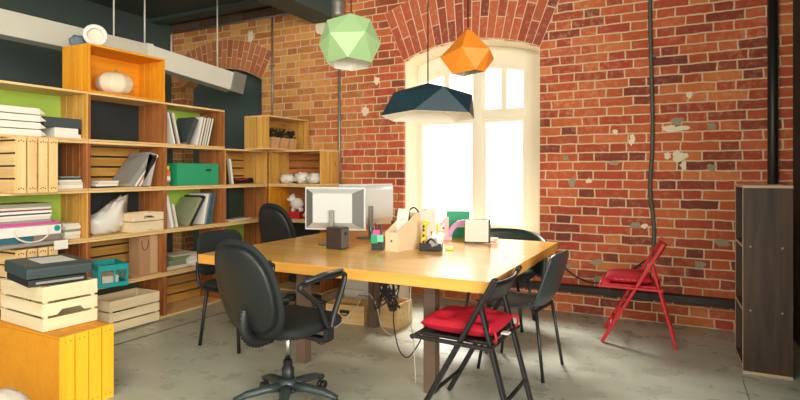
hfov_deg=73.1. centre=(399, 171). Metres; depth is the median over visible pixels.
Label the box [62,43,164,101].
crate
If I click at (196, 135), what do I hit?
folder
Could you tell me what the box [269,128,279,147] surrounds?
planter pot
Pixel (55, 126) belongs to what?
storage box
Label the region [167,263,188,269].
sheaf
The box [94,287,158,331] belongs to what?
wooden crate
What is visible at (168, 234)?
crate
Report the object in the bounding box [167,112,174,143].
magazine
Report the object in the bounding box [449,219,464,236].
toy
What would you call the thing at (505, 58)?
window
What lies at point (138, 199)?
crate
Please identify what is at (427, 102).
pendant lamp
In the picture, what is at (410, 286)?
cord
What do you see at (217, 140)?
crate
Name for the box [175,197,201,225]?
folder
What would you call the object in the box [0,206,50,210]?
magazine
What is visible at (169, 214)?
folder
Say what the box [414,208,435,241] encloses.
magazine file
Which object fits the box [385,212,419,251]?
magazine file
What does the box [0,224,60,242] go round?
case
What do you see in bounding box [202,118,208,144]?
magazine
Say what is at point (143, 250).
paper bag
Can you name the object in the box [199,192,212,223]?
folder
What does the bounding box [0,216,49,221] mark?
magazine
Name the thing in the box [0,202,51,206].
magazine
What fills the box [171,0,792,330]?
wall
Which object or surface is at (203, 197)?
folder
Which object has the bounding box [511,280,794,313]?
pipe
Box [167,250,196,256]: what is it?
sheaf
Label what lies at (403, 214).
brochure
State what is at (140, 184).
folder
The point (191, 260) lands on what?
bag
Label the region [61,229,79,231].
paper stack
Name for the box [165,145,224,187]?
crate
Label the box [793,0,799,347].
wall
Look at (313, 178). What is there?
lump
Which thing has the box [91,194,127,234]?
plastic bag
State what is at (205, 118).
magazine
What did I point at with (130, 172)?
folder
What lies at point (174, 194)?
crate
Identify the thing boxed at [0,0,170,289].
wall
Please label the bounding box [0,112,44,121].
box
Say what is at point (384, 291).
cable tangle
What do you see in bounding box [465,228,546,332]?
tub chair
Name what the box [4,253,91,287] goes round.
storage boxes
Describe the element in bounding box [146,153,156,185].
folder
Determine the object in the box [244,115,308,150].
crate
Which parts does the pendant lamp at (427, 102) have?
lamp shade, cord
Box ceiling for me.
[86,0,271,24]
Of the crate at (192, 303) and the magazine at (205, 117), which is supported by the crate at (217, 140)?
the magazine at (205, 117)
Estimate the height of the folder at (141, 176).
0.284 m
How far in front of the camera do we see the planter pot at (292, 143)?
6.09 m
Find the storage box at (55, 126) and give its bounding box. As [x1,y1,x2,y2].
[34,116,80,138]
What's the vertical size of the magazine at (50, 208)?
0.010 m
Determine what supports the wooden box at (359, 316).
on the floor
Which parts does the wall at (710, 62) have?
niche panel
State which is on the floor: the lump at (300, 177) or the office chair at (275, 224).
the office chair at (275, 224)
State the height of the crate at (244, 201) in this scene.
0.384 m
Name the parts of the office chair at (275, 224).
backrest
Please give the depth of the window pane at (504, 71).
5.63 m
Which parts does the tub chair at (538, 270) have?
leg, leg, seat, leg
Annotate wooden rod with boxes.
[396,192,398,219]
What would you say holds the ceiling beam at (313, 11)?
attached to the ceiling
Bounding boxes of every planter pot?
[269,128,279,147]
[276,130,288,148]
[285,131,297,148]
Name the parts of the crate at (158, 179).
panel, panel, panel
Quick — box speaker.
[326,226,348,249]
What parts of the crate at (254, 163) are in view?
panel, panel, panel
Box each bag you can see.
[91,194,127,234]
[129,235,157,275]
[186,253,196,265]
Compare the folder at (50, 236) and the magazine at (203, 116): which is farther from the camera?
the magazine at (203, 116)
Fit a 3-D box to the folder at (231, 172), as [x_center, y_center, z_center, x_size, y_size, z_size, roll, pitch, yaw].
[-1.852,-0.004,5.645,0.240,0.261,0.068,0,0,27]
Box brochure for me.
[396,209,409,232]
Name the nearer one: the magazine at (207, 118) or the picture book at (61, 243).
the picture book at (61, 243)
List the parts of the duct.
hanging rod, hanging rod, hanging rod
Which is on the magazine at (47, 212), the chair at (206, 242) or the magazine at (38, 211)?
the magazine at (38, 211)
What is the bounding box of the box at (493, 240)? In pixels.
[490,237,497,243]
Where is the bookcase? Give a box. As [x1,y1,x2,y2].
[735,184,793,379]
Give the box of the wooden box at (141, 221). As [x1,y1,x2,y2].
[118,211,163,232]
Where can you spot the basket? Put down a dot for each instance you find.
(104, 279)
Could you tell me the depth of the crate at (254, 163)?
6.07 m
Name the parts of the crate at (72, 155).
panel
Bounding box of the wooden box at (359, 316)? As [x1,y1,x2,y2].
[326,298,367,324]
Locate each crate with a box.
[0,80,87,140]
[0,137,57,192]
[0,191,87,249]
[0,245,57,303]
[0,317,113,399]
[1,277,96,331]
[50,240,87,276]
[58,140,87,191]
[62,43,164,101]
[88,92,164,144]
[88,141,164,190]
[88,188,164,239]
[88,231,164,280]
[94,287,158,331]
[95,274,164,318]
[165,102,224,147]
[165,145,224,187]
[165,186,224,230]
[165,224,224,273]
[165,268,220,316]
[224,220,261,244]
[225,148,266,185]
[225,185,267,223]
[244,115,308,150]
[269,149,338,185]
[269,185,338,220]
[274,272,338,294]
[292,221,325,236]
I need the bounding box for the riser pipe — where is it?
[767,0,777,183]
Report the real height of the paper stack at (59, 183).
0.022 m
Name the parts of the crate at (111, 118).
panel, panel, panel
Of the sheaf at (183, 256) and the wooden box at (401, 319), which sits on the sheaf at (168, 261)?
the sheaf at (183, 256)
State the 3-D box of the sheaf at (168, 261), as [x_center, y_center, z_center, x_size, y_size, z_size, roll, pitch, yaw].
[-2.126,0.827,5.166,0.230,0.020,0.360,0,0,31]
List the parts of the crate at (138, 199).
panel, panel, panel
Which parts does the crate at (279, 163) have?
panel, panel, panel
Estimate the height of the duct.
1.141 m
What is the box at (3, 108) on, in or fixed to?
on the box at (3, 116)
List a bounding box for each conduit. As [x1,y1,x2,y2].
[170,34,172,51]
[172,13,290,33]
[270,17,274,128]
[337,69,341,183]
[647,0,655,256]
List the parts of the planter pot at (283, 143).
pot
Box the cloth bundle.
[69,34,85,45]
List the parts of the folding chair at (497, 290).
seat rod, seat rail, post, seat, post, leg, seat rod, backrest, leg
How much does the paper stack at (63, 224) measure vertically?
0.020 m
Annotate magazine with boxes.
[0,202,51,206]
[0,204,50,208]
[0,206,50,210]
[0,208,50,212]
[0,210,51,214]
[0,212,49,216]
[0,214,51,218]
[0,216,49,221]
[0,219,51,224]
[0,220,58,227]
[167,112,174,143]
[169,113,177,143]
[169,114,176,143]
[172,113,179,143]
[188,116,204,144]
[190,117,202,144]
[199,118,205,144]
[201,117,207,144]
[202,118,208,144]
[203,117,209,144]
[205,118,210,145]
[206,117,211,145]
[207,118,213,145]
[208,119,214,145]
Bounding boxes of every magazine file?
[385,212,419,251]
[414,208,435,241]
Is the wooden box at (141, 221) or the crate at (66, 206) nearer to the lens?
the crate at (66, 206)
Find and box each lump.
[280,173,293,182]
[293,172,309,183]
[306,172,319,183]
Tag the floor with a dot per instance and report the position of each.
(161, 359)
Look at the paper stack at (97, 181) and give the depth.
4.36 m
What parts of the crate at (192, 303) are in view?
panel, panel, panel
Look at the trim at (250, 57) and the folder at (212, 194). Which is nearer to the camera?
the folder at (212, 194)
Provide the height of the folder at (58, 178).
0.016 m
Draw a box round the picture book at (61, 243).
[0,238,68,249]
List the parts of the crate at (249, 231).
panel, panel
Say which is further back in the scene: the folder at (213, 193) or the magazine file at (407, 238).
the folder at (213, 193)
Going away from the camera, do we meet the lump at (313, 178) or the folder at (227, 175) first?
the folder at (227, 175)
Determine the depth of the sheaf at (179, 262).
5.00 m
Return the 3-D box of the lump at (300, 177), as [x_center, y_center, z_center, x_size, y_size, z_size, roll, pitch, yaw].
[-1.087,0.061,5.989,0.243,0.133,0.171,0,0,27]
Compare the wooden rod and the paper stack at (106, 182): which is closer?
the wooden rod
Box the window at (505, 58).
[418,47,538,234]
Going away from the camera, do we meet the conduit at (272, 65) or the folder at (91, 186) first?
the folder at (91, 186)
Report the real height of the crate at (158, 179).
0.384 m
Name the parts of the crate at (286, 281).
panel, panel, panel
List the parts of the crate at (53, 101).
panel, panel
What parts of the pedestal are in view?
drawer, drawer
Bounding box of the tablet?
[464,219,490,242]
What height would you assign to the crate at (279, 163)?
0.384 m
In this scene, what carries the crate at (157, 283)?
on the floor
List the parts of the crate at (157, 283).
panel, panel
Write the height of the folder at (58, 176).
0.010 m
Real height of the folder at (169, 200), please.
0.258 m
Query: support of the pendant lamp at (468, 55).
hanging from the ceiling
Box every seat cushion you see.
[421,306,518,343]
[605,269,651,283]
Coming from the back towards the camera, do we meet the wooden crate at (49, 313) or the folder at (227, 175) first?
the folder at (227, 175)
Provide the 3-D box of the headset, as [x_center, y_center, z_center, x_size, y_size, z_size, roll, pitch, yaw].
[0.100,0.398,3.953,0.099,0.288,0.044,0,0,37]
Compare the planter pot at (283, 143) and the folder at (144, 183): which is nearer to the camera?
the folder at (144, 183)
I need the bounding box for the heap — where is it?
[233,178,253,183]
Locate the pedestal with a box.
[344,279,408,299]
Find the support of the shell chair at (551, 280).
on the floor
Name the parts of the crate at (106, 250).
panel, panel, panel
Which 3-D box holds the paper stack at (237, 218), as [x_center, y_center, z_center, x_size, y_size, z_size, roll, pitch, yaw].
[-1.739,0.502,5.732,0.140,0.020,0.300,0,0,23]
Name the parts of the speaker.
panel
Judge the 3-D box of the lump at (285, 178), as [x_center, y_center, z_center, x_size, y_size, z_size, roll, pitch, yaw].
[-1.263,0.069,6.064,0.176,0.115,0.184,0,0,-13]
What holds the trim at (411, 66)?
attached to the wall at (710, 62)
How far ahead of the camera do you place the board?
5.93 m
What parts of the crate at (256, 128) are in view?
panel, panel, panel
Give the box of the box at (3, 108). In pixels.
[0,105,44,114]
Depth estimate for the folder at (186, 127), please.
5.16 m
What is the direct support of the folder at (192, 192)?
on the crate at (174, 194)
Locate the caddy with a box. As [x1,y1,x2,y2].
[419,221,443,251]
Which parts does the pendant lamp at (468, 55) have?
lamp shade, cord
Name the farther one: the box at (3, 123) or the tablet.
the tablet
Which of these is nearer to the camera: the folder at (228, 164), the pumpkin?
the pumpkin
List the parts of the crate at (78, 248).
panel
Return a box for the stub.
[331,0,345,17]
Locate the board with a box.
[226,188,228,218]
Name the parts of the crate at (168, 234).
panel, panel, panel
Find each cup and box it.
[370,223,384,249]
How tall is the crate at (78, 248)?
0.384 m
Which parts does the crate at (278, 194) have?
panel, panel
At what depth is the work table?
3.39 m
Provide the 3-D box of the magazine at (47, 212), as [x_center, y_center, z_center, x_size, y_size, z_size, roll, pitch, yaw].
[-2.748,0.300,3.838,0.240,0.010,0.370,0,0,26]
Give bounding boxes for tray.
[419,242,442,251]
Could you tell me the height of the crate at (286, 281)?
0.384 m
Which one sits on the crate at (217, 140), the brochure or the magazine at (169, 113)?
the magazine at (169, 113)
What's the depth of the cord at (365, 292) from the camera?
4.46 m
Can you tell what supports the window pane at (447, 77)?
on the window at (505, 58)
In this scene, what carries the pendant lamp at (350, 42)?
hanging from the ceiling
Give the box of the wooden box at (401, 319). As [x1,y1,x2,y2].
[380,297,411,328]
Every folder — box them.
[0,236,32,244]
[33,233,59,240]
[58,176,80,177]
[58,178,81,179]
[91,186,116,187]
[111,154,151,186]
[130,152,152,186]
[134,154,153,186]
[138,155,158,186]
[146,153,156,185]
[167,195,173,227]
[169,200,175,227]
[172,204,177,227]
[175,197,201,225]
[176,117,197,144]
[184,195,205,225]
[190,193,208,223]
[192,192,210,223]
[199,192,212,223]
[208,194,213,223]
[209,193,215,223]
[226,157,231,183]
[226,158,228,183]
[229,159,233,183]
[446,211,469,237]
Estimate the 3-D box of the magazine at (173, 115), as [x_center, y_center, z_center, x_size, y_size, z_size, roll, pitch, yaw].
[-2.160,-0.401,5.025,0.220,0.287,0.092,0,0,27]
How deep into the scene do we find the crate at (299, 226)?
6.23 m
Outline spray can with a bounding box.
[167,166,170,185]
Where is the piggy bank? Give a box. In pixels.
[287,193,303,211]
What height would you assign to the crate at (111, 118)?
0.384 m
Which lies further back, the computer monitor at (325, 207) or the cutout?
the cutout
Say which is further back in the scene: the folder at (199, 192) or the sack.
the folder at (199, 192)
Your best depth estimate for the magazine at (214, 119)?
5.35 m
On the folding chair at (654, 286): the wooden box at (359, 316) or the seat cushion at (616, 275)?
the seat cushion at (616, 275)
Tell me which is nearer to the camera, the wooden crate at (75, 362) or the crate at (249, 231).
the wooden crate at (75, 362)
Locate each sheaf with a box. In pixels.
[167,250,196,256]
[167,254,190,260]
[167,258,185,262]
[167,260,185,266]
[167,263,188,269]
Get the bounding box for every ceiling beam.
[149,0,268,24]
[257,0,331,23]
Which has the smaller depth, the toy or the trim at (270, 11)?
the toy
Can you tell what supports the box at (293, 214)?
on the crate at (278, 194)
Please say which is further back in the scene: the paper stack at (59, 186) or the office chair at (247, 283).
the paper stack at (59, 186)
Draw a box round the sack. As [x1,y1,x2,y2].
[0,388,29,399]
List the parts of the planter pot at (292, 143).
pot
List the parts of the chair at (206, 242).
leg, rail, seat, backrest, leg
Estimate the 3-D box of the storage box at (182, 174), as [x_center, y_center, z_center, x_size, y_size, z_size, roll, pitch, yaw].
[-2.042,0.022,5.252,0.244,0.210,0.504,0,0,27]
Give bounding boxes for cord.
[335,292,391,335]
[408,286,416,383]
[565,260,645,283]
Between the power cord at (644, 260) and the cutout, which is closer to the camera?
the cutout
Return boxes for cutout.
[440,217,451,240]
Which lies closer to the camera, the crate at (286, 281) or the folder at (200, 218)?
the folder at (200, 218)
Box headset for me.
[408,207,418,220]
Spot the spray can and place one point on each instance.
(168, 167)
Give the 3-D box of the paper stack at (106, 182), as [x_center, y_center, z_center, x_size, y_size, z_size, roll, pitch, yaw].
[-2.472,0.092,4.440,0.220,0.014,0.180,0,0,24]
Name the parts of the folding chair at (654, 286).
seat rod, seat, seat rail, post, post, backrest, leg, leg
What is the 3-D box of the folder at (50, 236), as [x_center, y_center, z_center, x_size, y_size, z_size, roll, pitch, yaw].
[-2.675,0.469,3.958,0.300,0.040,0.180,0,0,27]
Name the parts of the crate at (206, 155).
panel, panel, panel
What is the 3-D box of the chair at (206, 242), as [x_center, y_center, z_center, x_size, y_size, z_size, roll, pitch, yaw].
[-1.252,0.881,4.154,0.478,0.842,0.470,0,0,27]
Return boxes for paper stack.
[56,221,79,226]
[58,180,81,181]
[58,182,82,184]
[58,185,82,188]
[60,231,80,235]
[60,234,79,238]
[61,225,80,229]
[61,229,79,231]
[91,180,118,182]
[91,182,117,183]
[91,184,117,185]
[226,217,250,221]
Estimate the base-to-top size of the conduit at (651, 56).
2.741 m
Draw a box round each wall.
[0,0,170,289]
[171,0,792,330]
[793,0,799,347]
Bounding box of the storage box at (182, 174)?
[167,163,218,185]
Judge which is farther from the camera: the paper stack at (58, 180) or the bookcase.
the paper stack at (58, 180)
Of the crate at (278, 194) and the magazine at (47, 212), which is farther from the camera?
the crate at (278, 194)
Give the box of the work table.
[198,230,557,394]
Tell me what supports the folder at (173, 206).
on the crate at (174, 194)
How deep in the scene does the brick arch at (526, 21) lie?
5.47 m
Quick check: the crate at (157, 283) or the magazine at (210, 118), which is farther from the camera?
the magazine at (210, 118)
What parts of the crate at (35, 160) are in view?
panel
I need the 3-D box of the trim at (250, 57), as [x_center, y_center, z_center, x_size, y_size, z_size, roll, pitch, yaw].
[-2.340,-1.430,7.024,1.782,0.560,0.032,0,0,27]
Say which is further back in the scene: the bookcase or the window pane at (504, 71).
the window pane at (504, 71)
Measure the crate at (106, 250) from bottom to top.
0.384 m
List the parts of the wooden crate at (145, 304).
corner post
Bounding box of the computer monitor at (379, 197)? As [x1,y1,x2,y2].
[339,184,392,238]
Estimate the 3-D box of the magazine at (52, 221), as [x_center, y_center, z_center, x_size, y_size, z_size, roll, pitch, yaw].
[-2.739,0.370,3.856,0.240,0.022,0.460,0,0,25]
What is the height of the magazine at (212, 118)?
0.275 m
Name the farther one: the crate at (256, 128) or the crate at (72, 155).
the crate at (256, 128)
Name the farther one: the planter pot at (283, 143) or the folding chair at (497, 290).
the planter pot at (283, 143)
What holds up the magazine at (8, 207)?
on the magazine at (45, 207)
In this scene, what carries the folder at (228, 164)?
on the crate at (254, 163)
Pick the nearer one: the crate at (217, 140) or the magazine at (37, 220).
the magazine at (37, 220)
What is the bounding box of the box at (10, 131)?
[0,128,45,135]
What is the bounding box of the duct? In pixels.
[0,0,246,95]
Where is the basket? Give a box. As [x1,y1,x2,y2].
[91,258,128,288]
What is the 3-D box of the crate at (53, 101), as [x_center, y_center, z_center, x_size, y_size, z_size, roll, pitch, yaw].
[-2.740,-0.432,3.960,0.340,0.384,0.717,0,0,27]
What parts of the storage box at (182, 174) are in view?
lid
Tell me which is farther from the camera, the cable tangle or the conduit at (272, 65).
the conduit at (272, 65)
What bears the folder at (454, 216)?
on the work table
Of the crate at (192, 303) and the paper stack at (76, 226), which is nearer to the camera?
the paper stack at (76, 226)
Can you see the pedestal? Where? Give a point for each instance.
(354, 289)
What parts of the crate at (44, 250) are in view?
panel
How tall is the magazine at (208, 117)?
0.283 m
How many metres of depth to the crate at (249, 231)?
6.11 m
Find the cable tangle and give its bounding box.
[373,282,420,357]
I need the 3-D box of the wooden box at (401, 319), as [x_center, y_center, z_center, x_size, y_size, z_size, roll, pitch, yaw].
[-0.066,1.200,4.634,0.260,0.200,0.240,0,0,31]
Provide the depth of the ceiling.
6.59 m
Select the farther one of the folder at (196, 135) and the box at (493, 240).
the folder at (196, 135)
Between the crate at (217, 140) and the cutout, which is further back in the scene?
the crate at (217, 140)
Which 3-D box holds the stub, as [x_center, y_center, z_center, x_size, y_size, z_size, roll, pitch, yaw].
[-0.698,-1.840,6.073,0.176,0.220,0.177,0,0,27]
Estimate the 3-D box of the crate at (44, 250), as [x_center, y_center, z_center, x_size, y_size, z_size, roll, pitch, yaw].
[-2.700,0.723,3.864,0.382,0.382,0.286,0,0,27]
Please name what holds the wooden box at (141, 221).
on the crate at (138, 199)
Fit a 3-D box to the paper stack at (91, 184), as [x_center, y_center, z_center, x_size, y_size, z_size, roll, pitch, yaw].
[-2.476,0.107,4.433,0.220,0.016,0.190,0,0,27]
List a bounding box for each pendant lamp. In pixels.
[318,0,380,70]
[381,0,473,121]
[440,0,493,76]
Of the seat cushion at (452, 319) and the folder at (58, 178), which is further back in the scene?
the folder at (58, 178)
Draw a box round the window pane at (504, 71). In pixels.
[483,68,525,110]
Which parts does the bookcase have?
panel, shelf, shelf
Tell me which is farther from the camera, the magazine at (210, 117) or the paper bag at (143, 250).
the magazine at (210, 117)
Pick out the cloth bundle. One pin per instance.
(75, 39)
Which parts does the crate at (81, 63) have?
panel, panel, panel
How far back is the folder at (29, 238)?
3.70 m
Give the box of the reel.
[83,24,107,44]
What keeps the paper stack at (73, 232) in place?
on the paper stack at (75, 235)
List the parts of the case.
handle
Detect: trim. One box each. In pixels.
[171,7,286,31]
[177,40,270,86]
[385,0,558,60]
[405,39,539,234]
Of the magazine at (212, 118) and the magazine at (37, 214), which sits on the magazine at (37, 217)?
the magazine at (37, 214)
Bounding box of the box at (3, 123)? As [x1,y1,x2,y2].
[0,120,45,129]
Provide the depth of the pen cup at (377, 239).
3.82 m
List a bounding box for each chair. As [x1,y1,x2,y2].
[196,229,241,353]
[215,239,346,399]
[259,203,326,309]
[410,265,532,399]
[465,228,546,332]
[476,250,568,382]
[597,237,677,349]
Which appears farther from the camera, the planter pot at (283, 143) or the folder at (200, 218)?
the planter pot at (283, 143)
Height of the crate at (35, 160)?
0.382 m
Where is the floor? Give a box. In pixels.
[105,271,799,399]
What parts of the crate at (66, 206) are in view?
panel, panel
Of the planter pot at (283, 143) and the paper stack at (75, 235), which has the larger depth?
the planter pot at (283, 143)
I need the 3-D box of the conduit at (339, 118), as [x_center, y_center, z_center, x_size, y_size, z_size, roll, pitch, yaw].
[-0.689,-0.365,6.155,0.060,2.730,0.036,0,0,27]
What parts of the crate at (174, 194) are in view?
panel, panel, panel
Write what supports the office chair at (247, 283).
on the floor
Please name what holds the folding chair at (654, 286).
on the floor
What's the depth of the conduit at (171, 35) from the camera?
7.38 m
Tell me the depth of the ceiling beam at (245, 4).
6.67 m
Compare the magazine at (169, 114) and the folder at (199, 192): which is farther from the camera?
the folder at (199, 192)
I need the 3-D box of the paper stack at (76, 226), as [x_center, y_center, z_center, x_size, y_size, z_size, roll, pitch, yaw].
[-2.612,0.426,4.190,0.220,0.026,0.125,0,0,22]
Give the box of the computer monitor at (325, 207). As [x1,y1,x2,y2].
[305,187,365,245]
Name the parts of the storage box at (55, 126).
lid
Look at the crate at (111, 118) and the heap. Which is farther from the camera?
the heap
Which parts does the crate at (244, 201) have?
panel, panel, panel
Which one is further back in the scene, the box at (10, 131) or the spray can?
the spray can
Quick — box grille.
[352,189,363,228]
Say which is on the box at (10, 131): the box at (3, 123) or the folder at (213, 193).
the box at (3, 123)
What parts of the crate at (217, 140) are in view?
panel, panel, panel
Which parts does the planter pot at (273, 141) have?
pot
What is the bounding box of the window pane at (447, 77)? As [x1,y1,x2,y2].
[444,74,474,111]
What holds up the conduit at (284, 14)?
attached to the wall at (710, 62)
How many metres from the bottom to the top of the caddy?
0.208 m
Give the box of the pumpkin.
[95,69,132,94]
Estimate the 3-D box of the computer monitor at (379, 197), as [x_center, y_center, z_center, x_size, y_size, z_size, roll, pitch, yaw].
[-0.258,0.328,4.570,0.518,0.452,0.224,0,0,-33]
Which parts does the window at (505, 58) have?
sash, sash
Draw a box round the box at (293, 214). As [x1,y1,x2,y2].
[287,211,304,217]

